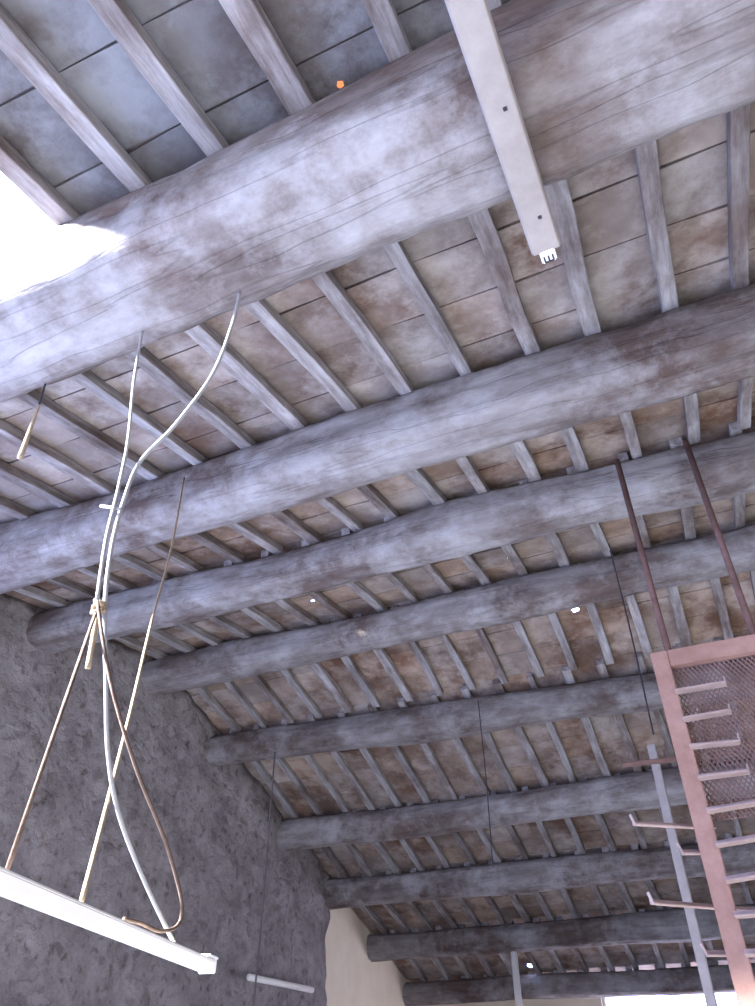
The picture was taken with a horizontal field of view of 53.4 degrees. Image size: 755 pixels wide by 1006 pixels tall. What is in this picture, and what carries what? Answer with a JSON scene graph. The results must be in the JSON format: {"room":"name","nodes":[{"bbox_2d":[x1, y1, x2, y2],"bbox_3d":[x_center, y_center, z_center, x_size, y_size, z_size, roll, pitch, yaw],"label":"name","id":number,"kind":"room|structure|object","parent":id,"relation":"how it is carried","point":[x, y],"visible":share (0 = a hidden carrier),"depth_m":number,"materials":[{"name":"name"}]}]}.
{"room":"warehouse","nodes":[
{"label":"warehouse","id":0,"kind":"room"},
{"bbox_2d":[0,593,330,1005],"bbox_3d":[-2.269,4.065,6.668,0.555,5.247,7.100,-16,-41,18],"label":"wall","id":1,"kind":"structure","parent":0,"point":[214,820],"depth_m":6.91,"materials":[{"name":"stone"}]},
{"bbox_2d":[246,973,313,992],"bbox_3d":[-1.067,5.277,8.228,0.116,0.080,1.382,-16,-41,18],"label":"lamp","id":2,"kind":"object","parent":1,"relation":"attached to","point":[250,977],"visible":0.91,"depth_m":8.14,"materials":[{"name":"white paint"}]},
{"bbox_2d":[325,907,411,1005],"bbox_3d":[-0.059,7.745,10.241,0.452,4.007,4.000,-16,-41,18],"label":"wall","id":3,"kind":"structure","parent":0,"point":[352,979],"depth_m":10.14,"materials":[{"name":"beige paint"}]},
{"bbox_2d":[0,0,754,981],"bbox_3d":[1.804,0.788,5.007,10.790,2.256,17.908,-16,-41,18],"label":"ceiling","id":4,"kind":"structure","parent":0,"point":[198,39],"depth_m":4.19,"materials":[{"name":"wood"}]},
{"bbox_2d":[429,998,603,1005],"bbox_3d":[5.217,7.899,9.630,10.400,3.000,0.300,-16,-41,18],"label":"wall","id":5,"kind":"structure","parent":0,"point":[592,1001],"depth_m":11.28,"materials":[{"name":"beige paint"}]},
{"bbox_3d":[0.813,2.431,0.386,24.000,0.100,30.000,-16,-41,18],"label":"floor","id":6,"kind":"structure","parent":0,"visible":0},
{"bbox_2d":[510,951,521,1005],"bbox_3d":[1.796,7.142,8.907,0.090,3.270,0.090,-16,-41,18],"label":"support post","id":7,"kind":"object","parent":6,"relation":"on","point":[514,958],"visible":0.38,"depth_m":9.67,"materials":[{"name":"white paint"}]},
{"bbox_2d":[614,440,754,1005],"bbox_3d":[2.037,1.686,3.380,1.551,4.820,0.829,-16,-41,18],"label":"rack","id":8,"kind":"object","parent":6,"relation":"on","point":[728,915],"visible":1,"depth_m":3.61,"materials":[{"name":"metal"}]},
{"bbox_3d":[6.294,0.709,2.508,0.451,5.247,17.900,-16,-41,18],"label":"wall","id":9,"kind":"structure","parent":0,"visible":0},
{"bbox_2d":[0,0,754,402],"bbox_3d":[0.250,-1.219,2.447,9.771,0.480,0.501,-16,-41,18],"label":"roof beam","id":10,"kind":"structure","parent":9,"relation":"attached to","point":[405,149],"depth_m":2.38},
{"bbox_2d":[0,496,37,519],"bbox_3d":[-2.616,-0.187,4.433,0.080,0.457,1.718,-15,-41,18],"label":"rafter","id":11,"kind":"object","parent":10,"relation":"on","point":[7,506],"visible":0.58,"depth_m":4.91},
{"bbox_2d":[17,383,45,459],"bbox_3d":[-1.336,-0.377,2.940,0.070,0.562,0.021,-16,-41,18],"label":"cable","id":12,"kind":"object","parent":10,"relation":"hanging from","point":[21,453],"visible":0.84,"depth_m":2.83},
{"bbox_2d":[0,459,79,507],"bbox_3d":[-2.317,-0.270,4.329,0.096,0.462,1.717,-15,-41,18],"label":"rafter","id":13,"kind":"object","parent":10,"relation":"on","point":[8,472],"visible":0.77,"depth_m":4.66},
{"bbox_2d":[0,135,80,224],"bbox_3d":[-1.513,-1.410,2.273,0.084,0.471,1.929,-15,-41,18],"label":"rafter","id":14,"kind":"object","parent":10,"relation":"attached to","point":[13,165],"visible":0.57,"depth_m":2.75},
{"bbox_2d":[0,419,120,495],"bbox_3d":[-2.009,-0.356,4.223,0.090,0.459,1.717,-15,-41,18],"label":"rafter","id":15,"kind":"object","parent":10,"relation":"on","point":[9,433],"visible":0.82,"depth_m":4.41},
{"bbox_2d":[0,3,152,191],"bbox_3d":[-1.198,-1.498,2.163,0.078,0.473,1.929,-16,-41,18],"label":"rafter","id":16,"kind":"object","parent":10,"relation":"attached to","point":[15,43],"visible":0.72,"depth_m":2.48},
{"bbox_2d":[17,389,163,480],"bbox_3d":[-1.686,-0.446,4.111,0.088,0.458,1.717,-16,-41,19],"label":"rafter","id":17,"kind":"object","parent":10,"relation":"on","point":[49,408],"visible":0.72,"depth_m":4.18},
{"bbox_2d":[95,331,143,599],"bbox_3d":[-0.821,-0.207,2.406,0.155,1.229,0.036,-16,-41,18],"label":"cable","id":18,"kind":"object","parent":10,"relation":"hanging from","point":[116,496],"visible":0.97,"depth_m":2.25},
{"bbox_2d":[95,599,183,932],"bbox_3d":[-0.593,0.678,1.949,0.119,0.727,0.536,-16,-41,18],"label":"cable","id":19,"kind":"object","parent":18,"relation":"hanging from","point":[130,920],"visible":0.97,"depth_m":1.87,"materials":[{"name":"plastic"}]},
{"bbox_2d":[70,370,207,465],"bbox_3d":[-1.375,-0.530,4.002,0.076,0.455,1.718,-16,-42,19],"label":"rafter","id":20,"kind":"object","parent":10,"relation":"on","point":[88,379],"visible":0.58,"depth_m":4.08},
{"bbox_2d":[87,0,228,156],"bbox_3d":[-0.898,-1.581,2.059,0.080,0.471,1.929,-16,-42,19],"label":"rafter","id":21,"kind":"object","parent":10,"relation":"attached to","point":[116,15],"visible":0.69,"depth_m":2.41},
{"bbox_2d":[102,291,241,941],"bbox_3d":[-0.643,0.197,2.283,0.285,1.898,0.669,3,-39,-3],"label":"cable","id":22,"kind":"object","parent":10,"relation":"hanging from","point":[113,537],"visible":0.94,"depth_m":2.03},
{"bbox_2d":[5,598,106,869],"bbox_3d":[-0.718,0.469,1.702,0.040,0.753,0.330,9,-40,-11],"label":"rope","id":23,"kind":"object","parent":22,"relation":"attached to","point":[94,625],"visible":0.83,"depth_m":1.71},
{"bbox_2d":[125,347,257,448],"bbox_3d":[-1.059,-0.620,3.893,0.079,0.458,1.718,-16,-41,18],"label":"rafter","id":24,"kind":"object","parent":10,"relation":"on","point":[148,362],"visible":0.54,"depth_m":3.98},
{"bbox_2d":[184,322,309,430],"bbox_3d":[-0.733,-0.712,3.780,0.094,0.456,1.718,-16,-42,19],"label":"rafter","id":25,"kind":"object","parent":10,"relation":"on","point":[203,334],"visible":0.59,"depth_m":3.86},
{"bbox_2d":[219,0,315,115],"bbox_3d":[-0.574,-1.673,1.948,0.095,0.476,1.928,-16,-41,19],"label":"rafter","id":26,"kind":"object","parent":10,"relation":"on","point":[248,17],"visible":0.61,"depth_m":2.39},
{"bbox_2d":[245,298,361,411],"bbox_3d":[-0.425,-0.799,3.674,0.088,0.457,1.718,-16,-42,19],"label":"rafter","id":27,"kind":"object","parent":10,"relation":"on","point":[262,310],"visible":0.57,"depth_m":3.73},
{"bbox_2d":[312,270,414,395],"bbox_3d":[-0.114,-0.884,3.565,0.080,0.455,1.718,-16,-42,19],"label":"rafter","id":28,"kind":"object","parent":10,"relation":"on","point":[327,282],"visible":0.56,"depth_m":3.62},
{"bbox_2d":[362,0,411,61],"bbox_3d":[-0.236,-1.768,1.831,0.081,0.480,1.928,-16,-42,19],"label":"rafter","id":29,"kind":"object","parent":10,"relation":"attached to","point":[382,14],"visible":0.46,"depth_m":2.35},
{"bbox_2d":[384,241,473,376],"bbox_3d":[0.199,-0.972,3.457,0.072,0.452,1.719,-15,-41,18],"label":"rafter","id":30,"kind":"object","parent":10,"relation":"on","point":[397,252],"visible":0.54,"depth_m":3.51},
{"bbox_2d":[444,0,560,263],"bbox_3d":[0.283,-1.220,2.027,0.098,0.080,1.381,-16,-42,19],"label":"lamp","id":31,"kind":"object","parent":10,"relation":"attached to","point":[472,21],"visible":1,"depth_m":2.14,"materials":[{"name":"metal"}]},
{"bbox_2d":[468,208,541,355],"bbox_3d":[0.537,-1.066,3.340,0.090,0.457,1.718,-15,-41,18],"label":"rafter","id":32,"kind":"object","parent":10,"relation":"on","point":[483,224],"visible":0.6,"depth_m":3.38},
{"bbox_2d":[544,179,601,336],"bbox_3d":[0.826,-1.148,3.240,0.093,0.455,1.719,-15,-41,18],"label":"rafter","id":33,"kind":"object","parent":10,"relation":"on","point":[558,194],"visible":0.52,"depth_m":3.29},
{"bbox_2d":[634,140,678,312],"bbox_3d":[1.154,-1.237,3.126,0.083,0.460,1.716,-16,-42,19],"label":"rafter","id":34,"kind":"object","parent":10,"relation":"on","point":[646,156],"visible":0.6,"depth_m":3.17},
{"bbox_2d":[726,103,750,290],"bbox_3d":[1.453,-1.322,3.022,0.075,0.457,1.717,-16,-42,19],"label":"rafter","id":35,"kind":"object","parent":10,"relation":"on","point":[738,120],"visible":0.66,"depth_m":3.07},
{"bbox_2d":[0,284,754,594],"bbox_3d":[0.935,-0.589,3.915,9.771,0.423,0.432,-16,-41,18],"label":"roof beam","id":36,"kind":"structure","parent":9,"relation":"attached to","point":[709,343],"depth_m":4.00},
{"bbox_2d":[13,585,72,606],"bbox_3d":[-2.924,0.648,5.994,0.089,0.328,1.274,-16,-42,19],"label":"rafter","id":37,"kind":"object","parent":36,"relation":"on","point":[31,591],"visible":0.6,"depth_m":6.23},
{"bbox_2d":[46,576,102,598],"bbox_3d":[-2.623,0.561,5.891,0.074,0.335,1.273,-16,-41,18],"label":"rafter","id":38,"kind":"object","parent":36,"relation":"on","point":[62,582],"visible":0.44,"depth_m":6.13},
{"bbox_2d":[78,565,136,590],"bbox_3d":[-2.307,0.475,5.780,0.069,0.332,1.272,-16,-41,19],"label":"rafter","id":39,"kind":"object","parent":36,"relation":"on","point":[93,571],"visible":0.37,"depth_m":6.06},
{"bbox_2d":[0,477,218,973],"bbox_3d":[-0.915,0.202,2.808,0.867,2.630,2.046,-7,-39,8],"label":"lamp","id":40,"kind":"object","parent":36,"relation":"hanging from","point":[15,887],"depth_m":1.65,"materials":[{"name":"metal"}]},
{"bbox_2d":[112,553,172,581],"bbox_3d":[-1.982,0.387,5.666,0.076,0.329,1.274,-16,-42,19],"label":"rafter","id":41,"kind":"object","parent":36,"relation":"on","point":[127,559],"visible":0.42,"depth_m":5.88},
{"bbox_2d":[144,543,204,572],"bbox_3d":[-1.685,0.304,5.563,0.081,0.334,1.272,-15,-41,18],"label":"rafter","id":42,"kind":"object","parent":36,"relation":"on","point":[160,549],"visible":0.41,"depth_m":5.79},
{"bbox_2d":[187,531,245,563],"bbox_3d":[-1.351,0.208,5.449,0.090,0.329,1.273,-16,-42,19],"label":"rafter","id":43,"kind":"object","parent":36,"relation":"on","point":[203,538],"visible":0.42,"depth_m":5.69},
{"bbox_2d":[227,521,282,554],"bbox_3d":[-1.042,0.122,5.342,0.086,0.338,1.272,-16,-42,19],"label":"rafter","id":44,"kind":"object","parent":36,"relation":"on","point":[243,528],"visible":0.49,"depth_m":5.59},
{"bbox_2d":[271,509,321,544],"bbox_3d":[-0.720,0.032,5.230,0.096,0.334,1.273,-15,-41,18],"label":"rafter","id":45,"kind":"object","parent":36,"relation":"on","point":[286,517],"visible":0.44,"depth_m":5.48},
{"bbox_2d":[315,497,362,531],"bbox_3d":[-0.406,-0.057,5.121,0.078,0.337,1.272,-16,-42,19],"label":"rafter","id":46,"kind":"object","parent":36,"relation":"on","point":[329,503],"visible":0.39,"depth_m":5.36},
{"bbox_2d":[357,484,399,519],"bbox_3d":[-0.114,-0.138,5.020,0.077,0.336,1.272,-15,-41,18],"label":"rafter","id":47,"kind":"object","parent":36,"relation":"on","point":[369,491],"visible":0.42,"depth_m":5.24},
{"bbox_2d":[405,468,447,504],"bbox_3d":[0.212,-0.229,4.907,0.096,0.332,1.275,-17,-42,19],"label":"rafter","id":48,"kind":"object","parent":36,"relation":"on","point":[421,480],"visible":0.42,"depth_m":5.10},
{"bbox_2d":[455,456,489,493],"bbox_3d":[0.521,-0.315,4.800,0.075,0.330,1.273,-16,-41,18],"label":"rafter","id":49,"kind":"object","parent":36,"relation":"on","point":[465,463],"visible":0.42,"depth_m":5.01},
{"bbox_2d":[509,440,541,482],"bbox_3d":[0.855,-0.411,4.685,0.091,0.332,1.273,-15,-41,18],"label":"rafter","id":50,"kind":"object","parent":36,"relation":"on","point":[520,449],"visible":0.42,"depth_m":4.90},
{"bbox_2d":[560,427,589,472],"bbox_3d":[1.147,-0.491,4.583,0.088,0.333,1.273,-15,-41,18],"label":"rafter","id":51,"kind":"object","parent":36,"relation":"on","point":[569,435],"visible":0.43,"depth_m":4.83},
{"bbox_2d":[619,411,641,458],"bbox_3d":[1.469,-0.581,4.471,0.075,0.336,1.273,-16,-41,18],"label":"rafter","id":52,"kind":"object","parent":36,"relation":"on","point":[626,418],"visible":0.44,"depth_m":4.72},
{"bbox_2d":[682,393,700,443],"bbox_3d":[1.805,-0.672,4.354,0.081,0.331,1.274,-16,-42,19],"label":"rafter","id":53,"kind":"object","parent":36,"relation":"on","point":[690,403],"visible":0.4,"depth_m":4.61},
{"bbox_2d":[737,376,754,428],"bbox_3d":[2.095,-0.755,4.254,0.073,0.334,1.272,-15,-41,18],"label":"rafter","id":54,"kind":"object","parent":36,"relation":"on","point":[745,388],"visible":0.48,"depth_m":4.52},
{"bbox_2d":[26,431,754,653],"bbox_3d":[1.484,-0.046,5.061,9.778,0.375,0.415,-15,-41,18],"label":"roof beam","id":55,"kind":"structure","parent":9,"relation":"attached to","point":[663,481],"depth_m":5.27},
{"bbox_2d":[114,635,169,658],"bbox_3d":[-2.457,1.272,7.147,0.077,0.273,1.518,-16,-41,19],"label":"rafter","id":56,"kind":"object","parent":55,"relation":"on","point":[128,640],"visible":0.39,"depth_m":7.35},
{"bbox_2d":[145,629,196,652],"bbox_3d":[-2.145,1.183,7.039,0.093,0.271,1.519,-15,-41,18],"label":"rafter","id":57,"kind":"object","parent":55,"relation":"on","point":[159,634],"visible":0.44,"depth_m":7.28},
{"bbox_2d":[120,589,222,645],"bbox_3d":[-1.845,1.099,6.935,0.085,0.272,1.518,-16,-41,18],"label":"rafter","id":58,"kind":"object","parent":55,"relation":"on","point":[190,628],"visible":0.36,"depth_m":7.16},
{"bbox_2d":[152,580,254,638],"bbox_3d":[-1.525,1.010,6.824,0.083,0.271,1.518,-16,-41,19],"label":"rafter","id":59,"kind":"object","parent":55,"relation":"on","point":[220,620],"visible":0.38,"depth_m":7.06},
{"bbox_2d":[189,572,286,631],"bbox_3d":[-1.206,0.920,6.714,0.088,0.274,1.519,-15,-41,18],"label":"rafter","id":60,"kind":"object","parent":55,"relation":"on","point":[253,612],"visible":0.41,"depth_m":6.95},
{"bbox_2d":[224,560,320,625],"bbox_3d":[-0.885,0.831,6.603,0.085,0.273,1.519,-16,-42,19],"label":"rafter","id":61,"kind":"object","parent":55,"relation":"on","point":[287,604],"visible":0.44,"depth_m":6.82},
{"bbox_2d":[261,550,350,619],"bbox_3d":[-0.585,0.746,6.499,0.071,0.277,1.518,-15,-41,18],"label":"rafter","id":62,"kind":"object","parent":55,"relation":"on","point":[318,596],"visible":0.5,"depth_m":6.73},
{"bbox_2d":[301,539,387,612],"bbox_3d":[-0.245,0.651,6.381,0.088,0.272,1.518,-16,-41,18],"label":"rafter","id":63,"kind":"object","parent":55,"relation":"on","point":[357,587],"visible":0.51,"depth_m":6.62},
{"bbox_2d":[341,527,420,602],"bbox_3d":[0.067,0.564,6.273,0.079,0.270,1.519,-16,-42,19],"label":"rafter","id":64,"kind":"object","parent":55,"relation":"on","point":[393,577],"visible":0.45,"depth_m":6.46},
{"bbox_2d":[384,517,456,593],"bbox_3d":[0.383,0.476,6.163,0.082,0.273,1.518,-15,-41,18],"label":"rafter","id":65,"kind":"object","parent":55,"relation":"on","point":[431,570],"visible":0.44,"depth_m":6.40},
{"bbox_2d":[425,504,492,585],"bbox_3d":[0.688,0.390,6.058,0.088,0.271,1.519,-16,-41,19],"label":"rafter","id":66,"kind":"object","parent":55,"relation":"on","point":[470,561],"visible":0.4,"depth_m":6.30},
{"bbox_2d":[470,492,529,575],"bbox_3d":[1.003,0.303,5.948,0.084,0.273,1.518,-16,-41,18],"label":"rafter","id":67,"kind":"object","parent":55,"relation":"on","point":[510,551],"visible":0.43,"depth_m":6.18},
{"bbox_2d":[519,478,571,567],"bbox_3d":[1.333,0.211,5.834,0.094,0.272,1.518,-15,-41,18],"label":"rafter","id":68,"kind":"object","parent":55,"relation":"on","point":[553,539],"visible":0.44,"depth_m":6.04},
{"bbox_2d":[566,466,612,557],"bbox_3d":[1.642,0.125,5.727,0.075,0.270,1.518,-16,-42,19],"label":"rafter","id":69,"kind":"object","parent":55,"relation":"on","point":[596,528],"visible":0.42,"depth_m":5.91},
{"bbox_2d":[609,545,653,734],"bbox_3d":[1.903,0.906,5.705,0.022,1.754,0.012,-16,-41,18],"label":"hanging wire","id":70,"kind":"object","parent":69,"relation":"hanging from","point":[609,545],"visible":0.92,"depth_m":5.59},
{"bbox_2d":[617,452,650,548],"bbox_3d":[1.941,0.040,5.624,0.073,0.273,1.518,-15,-41,18],"label":"rafter","id":71,"kind":"object","parent":55,"relation":"on","point":[623,457],"visible":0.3,"depth_m":5.81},
{"bbox_2d":[669,437,695,539],"bbox_3d":[2.256,-0.048,5.515,0.086,0.273,1.518,-15,-41,18],"label":"rafter","id":72,"kind":"object","parent":55,"relation":"on","point":[687,517],"visible":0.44,"depth_m":5.73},
{"bbox_2d":[728,421,745,528],"bbox_3d":[2.595,-0.143,5.397,0.075,0.274,1.518,-16,-41,18],"label":"rafter","id":73,"kind":"object","parent":55,"relation":"on","point":[738,501],"visible":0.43,"depth_m":5.61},
{"bbox_2d":[141,524,754,694],"bbox_3d":[2.050,0.592,6.180,9.770,0.375,0.388,-16,-41,18],"label":"roof beam","id":74,"kind":"structure","parent":9,"relation":"attached to","point":[698,559],"depth_m":6.48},
{"bbox_2d":[281,669,322,717],"bbox_3d":[-0.889,1.815,7.747,0.081,0.371,1.274,-16,-42,19],"label":"rafter","id":75,"kind":"object","parent":74,"relation":"on","point":[288,674],"visible":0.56,"depth_m":7.85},
{"bbox_2d":[290,628,351,712],"bbox_3d":[-0.571,1.726,7.637,0.099,0.370,1.274,-16,-42,19],"label":"rafter","id":76,"kind":"object","parent":74,"relation":"on","point":[324,676],"visible":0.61,"depth_m":7.73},
{"bbox_2d":[321,620,380,706],"bbox_3d":[-0.258,1.637,7.530,0.088,0.370,1.274,-15,-41,18],"label":"rafter","id":77,"kind":"object","parent":74,"relation":"on","point":[348,660],"visible":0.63,"depth_m":7.62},
{"bbox_2d":[353,613,413,701],"bbox_3d":[0.072,1.547,7.412,0.090,0.365,1.274,-16,-42,19],"label":"rafter","id":78,"kind":"object","parent":74,"relation":"on","point":[382,655],"visible":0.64,"depth_m":7.49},
{"bbox_2d":[390,605,443,695],"bbox_3d":[0.399,1.456,7.300,0.083,0.369,1.274,-15,-41,18],"label":"rafter","id":79,"kind":"object","parent":74,"relation":"on","point":[415,647],"visible":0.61,"depth_m":7.38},
{"bbox_2d":[421,598,475,689],"bbox_3d":[0.690,1.374,7.199,0.078,0.369,1.274,-17,-42,19],"label":"rafter","id":80,"kind":"object","parent":74,"relation":"on","point":[454,654],"visible":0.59,"depth_m":7.29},
{"bbox_2d":[457,589,507,683],"bbox_3d":[1.008,1.285,7.089,0.073,0.370,1.273,-16,-41,19],"label":"rafter","id":81,"kind":"object","parent":74,"relation":"on","point":[487,645],"visible":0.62,"depth_m":7.18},
{"bbox_2d":[498,581,544,676],"bbox_3d":[1.336,1.193,6.976,0.075,0.367,1.274,-16,-42,19],"label":"rafter","id":82,"kind":"object","parent":74,"relation":"on","point":[518,625],"visible":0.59,"depth_m":7.08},
{"bbox_2d":[548,612,577,670],"bbox_3d":[1.638,1.110,6.870,0.082,0.366,1.274,-16,-41,19],"label":"rafter","id":83,"kind":"object","parent":74,"relation":"on","point":[554,618],"visible":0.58,"depth_m":6.96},
{"bbox_2d":[572,562,613,664],"bbox_3d":[1.956,1.019,6.763,0.084,0.373,1.274,-15,-41,18],"label":"rafter","id":84,"kind":"object","parent":74,"relation":"on","point":[592,610],"visible":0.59,"depth_m":6.84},
{"bbox_2d":[615,553,652,657],"bbox_3d":[2.274,0.931,6.651,0.081,0.368,1.275,-16,-41,19],"label":"rafter","id":85,"kind":"object","parent":74,"relation":"on","point":[631,600],"visible":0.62,"depth_m":6.73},
{"bbox_2d":[655,543,692,646],"bbox_3d":[2.595,0.842,6.539,0.094,0.373,1.273,-16,-41,18],"label":"rafter","id":86,"kind":"object","parent":74,"relation":"on","point":[679,615],"visible":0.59,"depth_m":6.62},
{"bbox_2d":[698,533,733,638],"bbox_3d":[2.913,0.752,6.429,0.078,0.364,1.275,-16,-42,19],"label":"rafter","id":87,"kind":"object","parent":74,"relation":"on","point":[716,586],"visible":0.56,"depth_m":6.50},
{"bbox_2d":[207,657,754,765],"bbox_3d":[2.659,1.750,7.003,9.799,0.487,0.375,-14,-41,16],"label":"roof beam","id":88,"kind":"structure","parent":9,"relation":"attached to","point":[453,719],"depth_m":7.44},
{"bbox_2d":[195,687,241,732],"bbox_3d":[-1.825,2.078,8.070,0.083,0.364,1.275,-16,-41,19],"label":"rafter","id":89,"kind":"object","parent":88,"relation":"on","point":[208,697],"visible":0.56,"depth_m":8.17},
{"bbox_2d":[224,681,267,727],"bbox_3d":[-1.505,1.987,7.961,0.074,0.369,1.275,-15,-41,18],"label":"rafter","id":90,"kind":"object","parent":88,"relation":"on","point":[232,686],"visible":0.57,"depth_m":8.07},
{"bbox_2d":[253,752,275,1005],"bbox_3d":[-1.062,3.712,6.896,0.026,2.884,0.016,-16,-41,18],"label":"hanging wire","id":91,"kind":"object","parent":88,"relation":"hanging from","point":[274,752],"visible":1,"depth_m":7.00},
{"bbox_2d":[251,675,293,723],"bbox_3d":[-1.202,1.903,7.855,0.075,0.368,1.274,-16,-41,19],"label":"rafter","id":92,"kind":"object","parent":88,"relation":"on","point":[261,683],"visible":0.6,"depth_m":7.96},
{"bbox_2d":[276,759,754,852],"bbox_3d":[3.221,2.891,7.706,9.770,0.375,0.407,-16,-41,18],"label":"roof beam","id":93,"kind":"structure","parent":9,"relation":"attached to","point":[634,791],"depth_m":8.26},
{"bbox_2d":[229,729,300,819],"bbox_3d":[-1.302,3.250,8.861,0.105,0.596,1.687,-15,-41,18],"label":"rafter","id":94,"kind":"object","parent":93,"relation":"on","point":[258,766],"visible":0.73,"depth_m":8.93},
{"bbox_2d":[253,724,325,815],"bbox_3d":[-1.007,3.169,8.756,0.082,0.592,1.687,-16,-41,19],"label":"rafter","id":95,"kind":"object","parent":93,"relation":"on","point":[283,764],"visible":0.64,"depth_m":8.83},
{"bbox_2d":[281,719,351,812],"bbox_3d":[-0.685,3.079,8.645,0.080,0.594,1.688,-16,-42,19],"label":"rafter","id":96,"kind":"object","parent":93,"relation":"on","point":[310,759],"visible":0.64,"depth_m":8.71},
{"bbox_2d":[307,714,376,809],"bbox_3d":[-0.380,2.993,8.540,0.088,0.592,1.687,-16,-42,19],"label":"rafter","id":97,"kind":"object","parent":93,"relation":"on","point":[337,755],"visible":0.68,"depth_m":8.61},
{"bbox_2d":[336,709,403,806],"bbox_3d":[-0.063,2.904,8.431,0.085,0.589,1.689,-15,-41,18],"label":"rafter","id":98,"kind":"object","parent":93,"relation":"on","point":[366,753],"visible":0.68,"depth_m":8.50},
{"bbox_2d":[367,703,432,803],"bbox_3d":[0.264,2.813,8.316,0.096,0.591,1.688,-15,-41,18],"label":"rafter","id":99,"kind":"object","parent":93,"relation":"on","point":[398,752],"visible":0.7,"depth_m":8.41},
{"bbox_2d":[396,697,458,800],"bbox_3d":[0.564,2.729,8.213,0.089,0.592,1.688,-15,-41,18],"label":"rafter","id":100,"kind":"object","parent":93,"relation":"on","point":[427,749],"visible":0.68,"depth_m":8.30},
{"bbox_2d":[429,691,490,795],"bbox_3d":[0.906,2.634,8.095,0.086,0.593,1.688,-16,-42,19],"label":"rafter","id":101,"kind":"object","parent":93,"relation":"on","point":[458,742],"visible":0.62,"depth_m":8.18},
{"bbox_2d":[461,685,517,792],"bbox_3d":[1.209,2.549,7.990,0.085,0.596,1.688,-15,-41,18],"label":"rafter","id":102,"kind":"object","parent":93,"relation":"on","point":[466,692],"visible":0.65,"depth_m":8.07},
{"bbox_2d":[493,679,549,787],"bbox_3d":[1.527,2.459,7.881,0.097,0.590,1.690,-16,-42,19],"label":"rafter","id":103,"kind":"object","parent":93,"relation":"on","point":[499,688],"visible":0.68,"depth_m":7.94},
{"bbox_2d":[526,672,576,782],"bbox_3d":[1.825,2.377,7.776,0.077,0.595,1.687,-15,-41,18],"label":"rafter","id":104,"kind":"object","parent":93,"relation":"on","point":[531,679],"visible":0.69,"depth_m":7.83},
{"bbox_2d":[562,666,611,776],"bbox_3d":[2.155,2.284,7.662,0.089,0.594,1.688,-15,-41,18],"label":"rafter","id":105,"kind":"object","parent":93,"relation":"on","point":[568,675],"visible":0.71,"depth_m":7.71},
{"bbox_2d":[595,659,642,771],"bbox_3d":[2.451,2.202,7.559,0.092,0.595,1.688,-16,-41,18],"label":"rafter","id":106,"kind":"object","parent":93,"relation":"on","point":[601,667],"visible":0.63,"depth_m":7.59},
{"bbox_2d":[634,652,677,767],"bbox_3d":[2.788,2.107,7.444,0.078,0.596,1.687,-16,-42,19],"label":"rafter","id":107,"kind":"object","parent":93,"relation":"on","point":[658,714],"visible":0.57,"depth_m":7.48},
{"bbox_2d":[324,842,754,909],"bbox_3d":[3.772,3.983,8.413,9.777,0.379,0.400,-15,-41,18],"label":"roof beam","id":108,"kind":"structure","parent":9,"relation":"attached to","point":[567,871],"depth_m":8.92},
{"bbox_2d":[321,846,350,877],"bbox_3d":[-0.642,4.426,9.573,0.083,0.469,1.288,-15,-41,18],"label":"rafter","id":109,"kind":"object","parent":108,"relation":"on","point":[338,865],"visible":0.54,"depth_m":9.68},
{"bbox_2d":[326,813,374,876],"bbox_3d":[-0.336,4.341,9.467,0.096,0.471,1.288,-16,-42,19],"label":"rafter","id":110,"kind":"object","parent":108,"relation":"on","point":[352,849],"visible":0.57,"depth_m":9.57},
{"bbox_2d":[352,810,400,873],"bbox_3d":[0.000,4.247,9.351,0.097,0.470,1.288,-16,-42,19],"label":"rafter","id":111,"kind":"object","parent":108,"relation":"on","point":[379,846],"visible":0.55,"depth_m":9.45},
{"bbox_2d":[433,799,476,865],"bbox_3d":[0.944,3.983,9.024,0.079,0.472,1.288,-17,-42,20],"label":"rafter","id":112,"kind":"object","parent":108,"relation":"on","point":[459,839],"visible":0.59,"depth_m":9.12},
{"bbox_2d":[459,795,501,862],"bbox_3d":[1.232,3.903,8.924,0.083,0.470,1.288,-16,-42,19],"label":"rafter","id":113,"kind":"object","parent":108,"relation":"on","point":[482,833],"visible":0.51,"depth_m":9.00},
{"bbox_2d":[491,791,528,859],"bbox_3d":[1.558,3.811,8.812,0.081,0.470,1.288,-16,-41,18],"label":"rafter","id":114,"kind":"object","parent":108,"relation":"on","point":[511,829],"visible":0.52,"depth_m":8.90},
{"bbox_2d":[550,782,585,854],"bbox_3d":[2.189,3.635,8.592,0.078,0.468,1.288,-16,-41,18],"label":"rafter","id":115,"kind":"object","parent":108,"relation":"on","point":[569,822],"visible":0.56,"depth_m":8.69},
{"bbox_2d":[580,778,616,851],"bbox_3d":[2.505,3.547,8.482,0.079,0.464,1.289,-16,-42,19],"label":"rafter","id":116,"kind":"object","parent":108,"relation":"on","point":[599,818],"visible":0.55,"depth_m":8.59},
{"bbox_2d":[366,904,754,961],"bbox_3d":[4.320,5.079,9.113,9.771,0.375,0.390,-16,-41,18],"label":"roof beam","id":117,"kind":"structure","parent":9,"relation":"attached to","point":[666,925],"depth_m":9.72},
{"bbox_2d":[436,865,480,926],"bbox_3d":[1.079,5.196,9.872,0.095,0.479,1.495,-16,-41,18],"label":"rafter","id":118,"kind":"object","parent":117,"relation":"on","point":[462,902],"visible":0.55,"depth_m":10.00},
{"bbox_2d":[602,847,635,912],"bbox_3d":[2.981,4.662,9.216,0.095,0.482,1.496,-15,-41,18],"label":"rafter","id":119,"kind":"object","parent":117,"relation":"on","point":[621,886],"visible":0.56,"depth_m":9.31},
{"bbox_2d":[402,963,754,1005],"bbox_3d":[4.849,6.165,9.763,9.770,0.335,0.364,-16,-41,18],"label":"roof beam","id":120,"kind":"structure","parent":9,"relation":"attached to","point":[680,980],"depth_m":10.40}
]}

